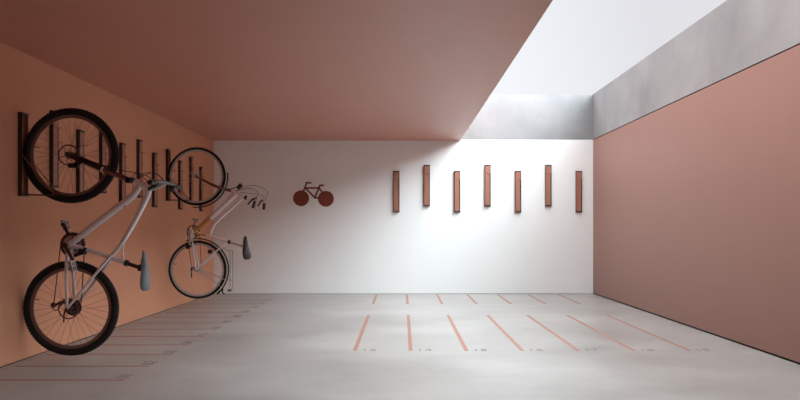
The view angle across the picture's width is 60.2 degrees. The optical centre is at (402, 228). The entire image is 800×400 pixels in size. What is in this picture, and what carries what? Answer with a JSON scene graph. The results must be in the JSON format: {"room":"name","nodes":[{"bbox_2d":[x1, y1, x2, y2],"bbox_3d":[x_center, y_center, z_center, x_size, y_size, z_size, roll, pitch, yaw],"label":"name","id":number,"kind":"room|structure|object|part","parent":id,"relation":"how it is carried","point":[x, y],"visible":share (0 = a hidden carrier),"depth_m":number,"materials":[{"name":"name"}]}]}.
{"room":"bicycle storage room","nodes":[
{"label":"bicycle storage room","id":0,"kind":"room"},
{"bbox_2d":[0,42,212,366],"bbox_3d":[-2.938,-0.512,3.634,0.250,2.964,13.268,0,0,0],"label":"wall","id":1,"kind":"structure","parent":0,"point":[31,232],"depth_m":6.10,"materials":[{"name":"paint"}]},
{"bbox_2d":[18,112,57,195],"bbox_3d":[-2.676,-0.543,5.090,0.274,0.614,0.094,0,0,0],"label":"bicycle rack","id":2,"kind":"object","parent":1,"relation":"attached to","point":[22,117],"visible":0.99,"depth_m":5.05,"materials":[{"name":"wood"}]},
{"bbox_3d":[-2.798,-0.543,5.048,0.030,0.614,0.005,0,0,0],"label":"rail","id":3,"kind":"part","parent":2,"relation":"part of","materials":[{"name":"brown metal"}]},
{"bbox_3d":[-2.812,-0.543,5.090,0.003,0.614,0.080,0,0,0],"label":"plate","id":4,"kind":"part","parent":2,"relation":"part of","materials":[{"name":"metal"}]},
{"bbox_3d":[-2.798,-0.543,5.133,0.030,0.614,0.005,0,0,0],"label":"rail","id":5,"kind":"part","parent":2,"relation":"part of","materials":[{"name":"metal"}]},
{"bbox_3d":[-2.672,-0.245,5.090,0.267,0.015,0.077,0,0,0],"label":"swing arm","id":6,"kind":"part","parent":2,"relation":"part of","materials":[{"name":"brown metal"}]},
{"bbox_2d":[49,110,62,187],"bbox_3d":[-2.781,-0.633,5.540,0.064,0.614,0.094,0,0,0],"label":"bicycle rack","id":7,"kind":"object","parent":1,"relation":"attached to","point":[53,180],"visible":0.77,"depth_m":5.51,"materials":[{"name":"wood"}]},
{"bbox_3d":[-2.798,-0.633,5.497,0.030,0.614,0.005,0,0,0],"label":"rail","id":8,"kind":"part","parent":7,"relation":"part of","materials":[{"name":"brown metal"}]},
{"bbox_3d":[-2.793,-0.633,5.540,0.027,0.578,0.076,0,0,0],"label":"folded arm","id":9,"kind":"part","parent":7,"relation":"part of","materials":[{"name":"wood"}]},
{"bbox_3d":[-2.798,-0.633,5.582,0.030,0.614,0.005,0,0,0],"label":"rail","id":10,"kind":"part","parent":7,"relation":"part of","materials":[{"name":"brown metal"}]},
{"bbox_2d":[76,130,87,192],"bbox_3d":[-2.781,-0.543,5.990,0.064,0.614,0.094,0,0,0],"label":"bicycle rack","id":11,"kind":"object","parent":1,"relation":"attached to","point":[80,134],"visible":0.54,"depth_m":5.96,"materials":[{"name":"wood"}]},
{"bbox_3d":[-2.798,-0.543,5.947,0.030,0.614,0.005,0,0,0],"label":"rail","id":12,"kind":"part","parent":11,"relation":"part of","materials":[{"name":"brown metal"}]},
{"bbox_3d":[-2.793,-0.543,5.990,0.027,0.578,0.076,0,0,0],"label":"folded arm","id":13,"kind":"part","parent":11,"relation":"part of","materials":[{"name":"metal"}]},
{"bbox_2d":[0,299,196,367],"bbox_3d":[-2.941,0.974,3.634,0.244,0.008,13.268,0,0,0],"label":"trim","id":14,"kind":"structure","parent":1,"relation":"attached to","point":[196,299],"depth_m":6.11,"materials":[{"name":"black"}]},
{"bbox_2d":[23,108,182,355],"bbox_3d":[-2.267,0.027,5.105,1.072,1.833,0.673,0,0,0],"label":"bicycle","id":15,"kind":"object","parent":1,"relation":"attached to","point":[73,307],"visible":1,"depth_m":5.09,"materials":[{"name":"black rubber"}]},
{"bbox_3d":[-2.503,0.051,5.177,0.119,0.183,0.026,0,0,6],"label":"crank arm","id":16,"kind":"part","parent":15,"relation":"part of"},
{"bbox_3d":[-2.497,0.375,5.154,0.253,0.487,0.013,0,0,2],"label":"chain","id":17,"kind":"part","parent":15,"relation":"part of","materials":[{"name":"metal"}]},
{"bbox_3d":[-2.423,0.198,5.035,0.117,0.183,0.024,0,0,3],"label":"crank arm","id":18,"kind":"part","parent":15,"relation":"part of"},
{"bbox_3d":[-2.168,-0.049,5.105,0.638,0.643,0.072,0,0,0],"label":"frame","id":19,"kind":"part","parent":15,"relation":"part of","materials":[{"name":"silver metal"}]},
{"bbox_3d":[-2.002,-0.353,5.105,0.051,0.048,0.142,0,0,0],"label":"fork crown","id":20,"kind":"part","parent":15,"relation":"part of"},
{"bbox_3d":[-1.772,-0.303,4.911,0.080,0.065,0.034,0,0,-33],"label":"brake lever","id":21,"kind":"part","parent":15,"relation":"part of","materials":[{"name":"grey metal"}]},
{"bbox_3d":[-1.810,-0.312,5.105,0.125,0.081,0.044,0,0,0],"label":"stem","id":22,"kind":"part","parent":15,"relation":"part of","materials":[{"name":"metal"}]},
{"bbox_2d":[99,131,108,193],"bbox_3d":[-2.781,-0.633,6.440,0.064,0.614,0.094,0,0,0],"label":"bicycle rack","id":23,"kind":"object","parent":1,"relation":"attached to","point":[102,143],"visible":0.47,"depth_m":6.40,"materials":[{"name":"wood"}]},
{"bbox_3d":[-2.798,-0.633,6.397,0.030,0.614,0.005,0,0,0],"label":"rail","id":24,"kind":"part","parent":23,"relation":"part of","materials":[{"name":"brown metal"}]},
{"bbox_3d":[-2.793,-0.633,6.440,0.027,0.578,0.076,0,0,0],"label":"folded arm","id":25,"kind":"part","parent":23,"relation":"part of","materials":[{"name":"metal"}]},
{"bbox_2d":[119,143,128,201],"bbox_3d":[-2.781,-0.543,6.890,0.064,0.614,0.094,0,0,0],"label":"bicycle rack","id":26,"kind":"object","parent":1,"relation":"attached to","point":[122,146],"visible":0.88,"depth_m":6.86,"materials":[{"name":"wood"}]},
{"bbox_3d":[-2.798,-0.543,6.848,0.030,0.614,0.005,0,0,0],"label":"rail","id":27,"kind":"part","parent":26,"relation":"part of","materials":[{"name":"brown metal"}]},
{"bbox_3d":[-2.793,-0.543,6.890,0.027,0.578,0.076,0,0,0],"label":"folded arm","id":28,"kind":"part","parent":26,"relation":"part of","materials":[{"name":"metal"}]},
{"bbox_3d":[-2.798,-0.543,6.933,0.030,0.614,0.005,0,0,0],"label":"rail","id":29,"kind":"part","parent":26,"relation":"part of","materials":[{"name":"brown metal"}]},
{"bbox_2d":[136,139,144,197],"bbox_3d":[-2.781,-0.633,7.340,0.064,0.614,0.094,0,0,0],"label":"bicycle rack","id":30,"kind":"object","parent":1,"relation":"attached to","point":[139,152],"visible":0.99,"depth_m":7.30,"materials":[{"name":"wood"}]},
{"bbox_3d":[-2.798,-0.633,7.298,0.030,0.614,0.005,0,0,0],"label":"rail","id":31,"kind":"part","parent":30,"relation":"part of","materials":[{"name":"brown metal"}]},
{"bbox_3d":[-2.793,-0.633,7.340,0.027,0.578,0.076,0,0,0],"label":"folded arm","id":32,"kind":"part","parent":30,"relation":"part of","materials":[{"name":"metal"}]},
{"bbox_2d":[152,152,158,206],"bbox_3d":[-2.781,-0.543,7.790,0.064,0.614,0.094,0,0,0],"label":"bicycle rack","id":33,"kind":"object","parent":1,"relation":"attached to","point":[154,155],"visible":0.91,"depth_m":7.75,"materials":[{"name":"wood"}]},
{"bbox_3d":[-2.798,-0.543,7.747,0.030,0.614,0.005,0,0,0],"label":"rail","id":34,"kind":"part","parent":33,"relation":"part of","materials":[{"name":"brown metal"}]},
{"bbox_3d":[-2.793,-0.543,7.790,0.027,0.578,0.076,0,0,0],"label":"folded arm","id":35,"kind":"part","parent":33,"relation":"part of","materials":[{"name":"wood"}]},
{"bbox_2d":[166,149,189,200],"bbox_3d":[-2.676,-0.633,8.240,0.274,0.614,0.094,0,0,0],"label":"bicycle rack","id":36,"kind":"object","parent":1,"relation":"attached to","point":[168,151],"visible":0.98,"depth_m":8.20,"materials":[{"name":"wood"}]},
{"bbox_3d":[-2.798,-0.633,8.197,0.030,0.614,0.005,0,0,0],"label":"rail","id":37,"kind":"part","parent":36,"relation":"part of","materials":[{"name":"brown metal"}]},
{"bbox_3d":[-2.798,-0.633,8.283,0.030,0.614,0.005,0,0,0],"label":"rail","id":38,"kind":"part","parent":36,"relation":"part of","materials":[{"name":"metal"}]},
{"bbox_2d":[178,160,184,209],"bbox_3d":[-2.781,-0.543,8.690,0.064,0.614,0.094,0,0,0],"label":"bicycle rack","id":39,"kind":"object","parent":1,"relation":"attached to","point":[180,163],"visible":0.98,"depth_m":8.65,"materials":[{"name":"wood"}]},
{"bbox_3d":[-2.798,-0.543,8.648,0.030,0.614,0.005,0,0,0],"label":"rail","id":40,"kind":"part","parent":39,"relation":"part of","materials":[{"name":"brown metal"}]},
{"bbox_3d":[-2.793,-0.543,8.690,0.027,0.578,0.076,0,0,0],"label":"folded arm","id":41,"kind":"part","parent":39,"relation":"part of","materials":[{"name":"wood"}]},
{"bbox_2d":[189,157,194,200],"bbox_3d":[-2.781,-0.633,9.140,0.064,0.614,0.094,0,0,0],"label":"bicycle rack","id":42,"kind":"object","parent":1,"relation":"attached to","point":[191,167],"visible":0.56,"depth_m":9.10,"materials":[{"name":"wood"}]},
{"bbox_3d":[-2.798,-0.633,9.098,0.030,0.614,0.005,0,0,0],"label":"rail","id":43,"kind":"part","parent":42,"relation":"part of","materials":[{"name":"brown metal"}]},
{"bbox_3d":[-2.793,-0.633,9.140,0.027,0.578,0.076,0,0,0],"label":"folded arm","id":44,"kind":"part","parent":42,"relation":"part of","materials":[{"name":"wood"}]},
{"bbox_2d":[199,167,204,210],"bbox_3d":[-2.781,-0.543,9.590,0.064,0.614,0.094,0,0,0],"label":"bicycle rack","id":45,"kind":"object","parent":1,"relation":"attached to","point":[200,168],"visible":0.84,"depth_m":9.54,"materials":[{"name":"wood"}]},
{"bbox_3d":[-2.798,-0.543,9.547,0.030,0.614,0.005,0,0,0],"label":"rail","id":46,"kind":"part","parent":45,"relation":"part of","materials":[{"name":"brown metal"}]},
{"bbox_3d":[-2.793,-0.543,9.590,0.027,0.578,0.076,0,0,0],"label":"folded arm","id":47,"kind":"part","parent":45,"relation":"part of","materials":[{"name":"metal"}]},
{"bbox_2d":[168,147,267,298],"bbox_3d":[-2.232,-0.062,8.250,1.152,1.812,0.652,0,0,0],"label":"bicycle","id":48,"kind":"object","parent":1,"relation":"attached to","point":[191,242],"visible":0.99,"depth_m":8.24,"materials":[{"name":"white metal"}]},
{"bbox_3d":[-2.520,0.122,8.180,0.045,0.201,0.027,0,0,0],"label":"crank arm","id":49,"kind":"part","parent":48,"relation":"part of","materials":[{"name":"metal"}]},
{"bbox_3d":[-2.503,0.283,8.295,0.181,0.475,0.006,0,0,0],"label":"chain","id":50,"kind":"part","parent":48,"relation":"part of","materials":[{"name":"metal"}]},
{"bbox_3d":[-2.211,-0.148,8.250,0.657,0.644,0.068,0,0,0],"label":"frame","id":51,"kind":"part","parent":48,"relation":"part of","materials":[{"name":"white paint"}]},
{"bbox_2d":[0,0,552,140],"bbox_3d":[-0.977,-1.649,3.634,3.673,0.690,13.268,0,0,0],"label":"ceiling","id":52,"kind":"structure","parent":0,"point":[218,70],"depth_m":5.24,"materials":[{"name":"brown paint"}]},
{"bbox_2d":[0,294,799,399],"bbox_3d":[0.013,1.078,3.634,6.151,0.200,13.768,0,0,0],"label":"floor","id":53,"kind":"structure","parent":0,"point":[288,346],"depth_m":5.14,"materials":[{"name":"concrete"}]},
{"bbox_2d":[0,376,128,380],"bbox_3d":[-2.269,0.977,4.512,0.961,0.002,0.166,0,0,0],"label":"bay marking","id":54,"kind":"object","parent":53,"relation":"on","point":[118,376],"visible":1,"depth_m":4.45,"materials":[{"name":"paint"}]},
{"bbox_2d":[13,361,157,366],"bbox_3d":[-2.269,0.977,4.970,0.961,0.002,0.188,0,0,0],"label":"bay marking","id":55,"kind":"object","parent":53,"relation":"on","point":[144,363],"visible":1,"depth_m":4.88,"materials":[{"name":"paint"}]},
{"bbox_2d":[47,351,176,354],"bbox_3d":[-2.269,0.977,5.414,0.961,0.002,0.183,0,0,0],"label":"bay marking","id":56,"kind":"object","parent":53,"relation":"on","point":[165,351],"visible":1,"depth_m":5.34,"materials":[{"name":"paint"}]},
{"bbox_2d":[75,341,194,344],"bbox_3d":[-2.269,0.977,5.864,0.961,0.002,0.189,0,0,0],"label":"bay marking","id":57,"kind":"object","parent":53,"relation":"on","point":[188,343],"visible":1,"depth_m":5.79,"materials":[{"name":"paint"}]},
{"bbox_2d":[110,333,207,336],"bbox_3d":[-2.269,0.977,6.309,0.961,0.002,0.185,0,0,0],"label":"bay marking","id":58,"kind":"object","parent":53,"relation":"on","point":[201,335],"visible":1,"depth_m":6.22,"materials":[{"name":"paint"}]},
{"bbox_2d":[165,310,249,312],"bbox_3d":[-2.269,0.977,8.099,0.961,0.002,0.188,0,0,0],"label":"bay marking","id":59,"kind":"object","parent":53,"relation":"on","point":[245,310],"visible":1,"depth_m":8.01,"materials":[{"name":"paint"}]},
{"bbox_2d":[353,315,375,350],"bbox_3d":[-0.306,0.977,6.627,0.181,0.002,2.258,0,0,0],"label":"bay marking","id":60,"kind":"object","parent":53,"relation":"on","point":[368,316],"visible":1,"depth_m":6.22,"materials":[{"name":"paint"}]},
{"bbox_2d":[407,315,430,350],"bbox_3d":[0.143,0.977,6.628,0.187,0.002,2.257,0,0,0],"label":"bay marking","id":61,"kind":"object","parent":53,"relation":"on","point":[408,316],"visible":1,"depth_m":6.22,"materials":[{"name":"paint"}]},
{"bbox_2d":[447,315,486,350],"bbox_3d":[0.587,0.977,6.627,0.183,0.002,2.258,0,0,0],"label":"bay marking","id":62,"kind":"object","parent":53,"relation":"on","point":[448,316],"visible":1,"depth_m":6.22,"materials":[{"name":"paint"}]},
{"bbox_2d":[486,315,542,350],"bbox_3d":[1.034,0.977,6.627,0.186,0.002,2.258,0,0,0],"label":"bay marking","id":63,"kind":"object","parent":53,"relation":"on","point":[488,316],"visible":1,"depth_m":6.22,"materials":[{"name":"paint"}]},
{"bbox_2d":[526,315,596,350],"bbox_3d":[1.482,0.977,6.627,0.190,0.002,2.258,0,0,0],"label":"bay marking","id":64,"kind":"object","parent":53,"relation":"on","point":[533,319],"visible":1,"depth_m":6.28,"materials":[{"name":"paint"}]},
{"bbox_2d":[566,315,654,350],"bbox_3d":[1.926,0.977,6.627,0.187,0.002,2.258,0,0,0],"label":"bay marking","id":65,"kind":"object","parent":53,"relation":"on","point":[620,343],"visible":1,"depth_m":6.22,"materials":[{"name":"paint"}]},
{"bbox_2d":[606,315,708,350],"bbox_3d":[2.372,0.977,6.627,0.186,0.002,2.258,0,0,0],"label":"bay marking","id":66,"kind":"object","parent":53,"relation":"on","point":[606,315],"visible":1,"depth_m":6.22,"materials":[{"name":"paint"}]},
{"bbox_2d":[213,94,592,293],"bbox_3d":[0.013,-0.511,10.393,6.151,2.966,0.250,0,0,0],"label":"wall","id":67,"kind":"structure","parent":0,"point":[355,244],"depth_m":10.27,"materials":[{"name":"white paint"}]},
{"bbox_2d":[293,182,333,206],"bbox_3d":[-1.324,-0.505,10.266,0.604,0.370,0.004,0,0,0],"label":"bicycle sign","id":68,"kind":"object","parent":67,"relation":"attached to","point":[300,198],"visible":1,"depth_m":10.26,"materials":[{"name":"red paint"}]},
{"bbox_3d":[-1.333,-0.527,10.266,0.307,0.181,0.004,0,0,0],"label":"frame","id":69,"kind":"part","parent":68,"relation":"part of","materials":[{"name":"red paint"}]},
{"bbox_2d":[393,171,399,211],"bbox_3d":[-0.090,-0.543,10.236,0.094,0.614,0.064,0,0,0],"label":"bicycle rack","id":70,"kind":"object","parent":67,"relation":"attached to","point":[396,179],"visible":1,"depth_m":10.24,"materials":[{"name":"wood"}]},
{"bbox_3d":[-0.133,-0.543,10.253,0.005,0.614,0.030,0,0,0],"label":"rail","id":71,"kind":"part","parent":70,"relation":"part of","materials":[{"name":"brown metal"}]},
{"bbox_3d":[-0.090,-0.543,10.248,0.076,0.578,0.027,0,0,0],"label":"folded arm","id":72,"kind":"part","parent":70,"relation":"part of","materials":[{"name":"wood"}]},
{"bbox_2d":[424,165,429,205],"bbox_3d":[0.361,-0.633,10.236,0.094,0.614,0.064,0,0,0],"label":"bicycle rack","id":73,"kind":"object","parent":67,"relation":"attached to","point":[426,167],"visible":1,"depth_m":10.24,"materials":[{"name":"wood"}]},
{"bbox_3d":[0.404,-0.633,10.253,0.005,0.614,0.030,0,0,0],"label":"rail","id":74,"kind":"part","parent":73,"relation":"part of","materials":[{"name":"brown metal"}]},
{"bbox_2d":[454,171,459,211],"bbox_3d":[0.812,-0.543,10.236,0.094,0.614,0.064,0,0,0],"label":"bicycle rack","id":75,"kind":"object","parent":67,"relation":"attached to","point":[456,173],"visible":1,"depth_m":10.24,"materials":[{"name":"wood"}]},
{"bbox_3d":[0.770,-0.543,10.253,0.005,0.614,0.030,0,0,0],"label":"rail","id":76,"kind":"part","parent":75,"relation":"part of","materials":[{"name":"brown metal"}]},
{"bbox_2d":[484,165,490,205],"bbox_3d":[1.264,-0.633,10.236,0.094,0.614,0.064,0,0,0],"label":"bicycle rack","id":77,"kind":"object","parent":67,"relation":"attached to","point":[487,168],"visible":1,"depth_m":10.24,"materials":[{"name":"wood"}]},
{"bbox_3d":[1.222,-0.633,10.253,0.005,0.614,0.030,0,0,0],"label":"rail","id":78,"kind":"part","parent":77,"relation":"part of","materials":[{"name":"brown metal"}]},
{"bbox_3d":[1.264,-0.633,10.248,0.076,0.578,0.027,0,0,0],"label":"folded arm","id":79,"kind":"part","parent":77,"relation":"part of","materials":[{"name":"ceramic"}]},
{"bbox_3d":[1.306,-0.633,10.253,0.005,0.614,0.030,0,0,0],"label":"rail","id":80,"kind":"part","parent":77,"relation":"part of","materials":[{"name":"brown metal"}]},
{"bbox_2d":[515,171,520,211],"bbox_3d":[1.716,-0.543,10.236,0.094,0.614,0.064,0,0,0],"label":"bicycle rack","id":81,"kind":"object","parent":67,"relation":"attached to","point":[517,173],"visible":1,"depth_m":10.24,"materials":[{"name":"wood"}]},
{"bbox_2d":[461,139,593,293],"bbox_3d":[0.013,-0.173,10.399,6.151,2.302,0.238,0,0,0],"label":"trim","id":82,"kind":"structure","parent":67,"relation":"attached to","point":[461,139],"depth_m":10.28,"materials":[{"name":"concrete"}]},
{"bbox_2d":[545,165,551,205],"bbox_3d":[2.167,-0.633,10.236,0.094,0.614,0.064,0,0,0],"label":"bicycle rack","id":83,"kind":"object","parent":67,"relation":"attached to","point":[548,168],"visible":1,"depth_m":10.24,"materials":[{"name":"wood"}]},
{"bbox_3d":[2.124,-0.633,10.253,0.005,0.614,0.030,0,0,0],"label":"rail","id":84,"kind":"part","parent":83,"relation":"part of","materials":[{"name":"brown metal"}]},
{"bbox_3d":[2.167,-0.633,10.248,0.076,0.578,0.027,0,0,0],"label":"folded arm","id":85,"kind":"part","parent":83,"relation":"part of","materials":[{"name":"wood"}]},
{"bbox_3d":[2.209,-0.633,10.253,0.005,0.614,0.030,0,0,0],"label":"rail","id":86,"kind":"part","parent":83,"relation":"part of","materials":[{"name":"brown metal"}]},
{"bbox_2d":[575,171,581,211],"bbox_3d":[2.619,-0.543,10.236,0.094,0.614,0.064,0,0,0],"label":"bicycle rack","id":87,"kind":"object","parent":67,"relation":"attached to","point":[578,174],"visible":1,"depth_m":10.24,"materials":[{"name":"wood"}]},
{"bbox_3d":[2.576,-0.543,10.253,0.005,0.614,0.030,0,0,0],"label":"rail","id":88,"kind":"part","parent":87,"relation":"part of","materials":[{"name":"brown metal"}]},
{"bbox_2d":[593,0,799,362],"bbox_3d":[2.963,-0.516,3.659,0.250,2.955,13.318,0,0,0],"label":"wall","id":89,"kind":"structure","parent":0,"point":[696,198],"depth_m":6.34,"materials":[{"name":"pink paint"}]},
{"bbox_2d":[594,44,799,363],"bbox_3d":[2.969,-0.173,3.659,0.238,2.302,13.318,0,0,0],"label":"trim","id":90,"kind":"structure","parent":89,"relation":"attached to","point":[798,44],"depth_m":6.30,"materials":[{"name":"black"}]}
]}

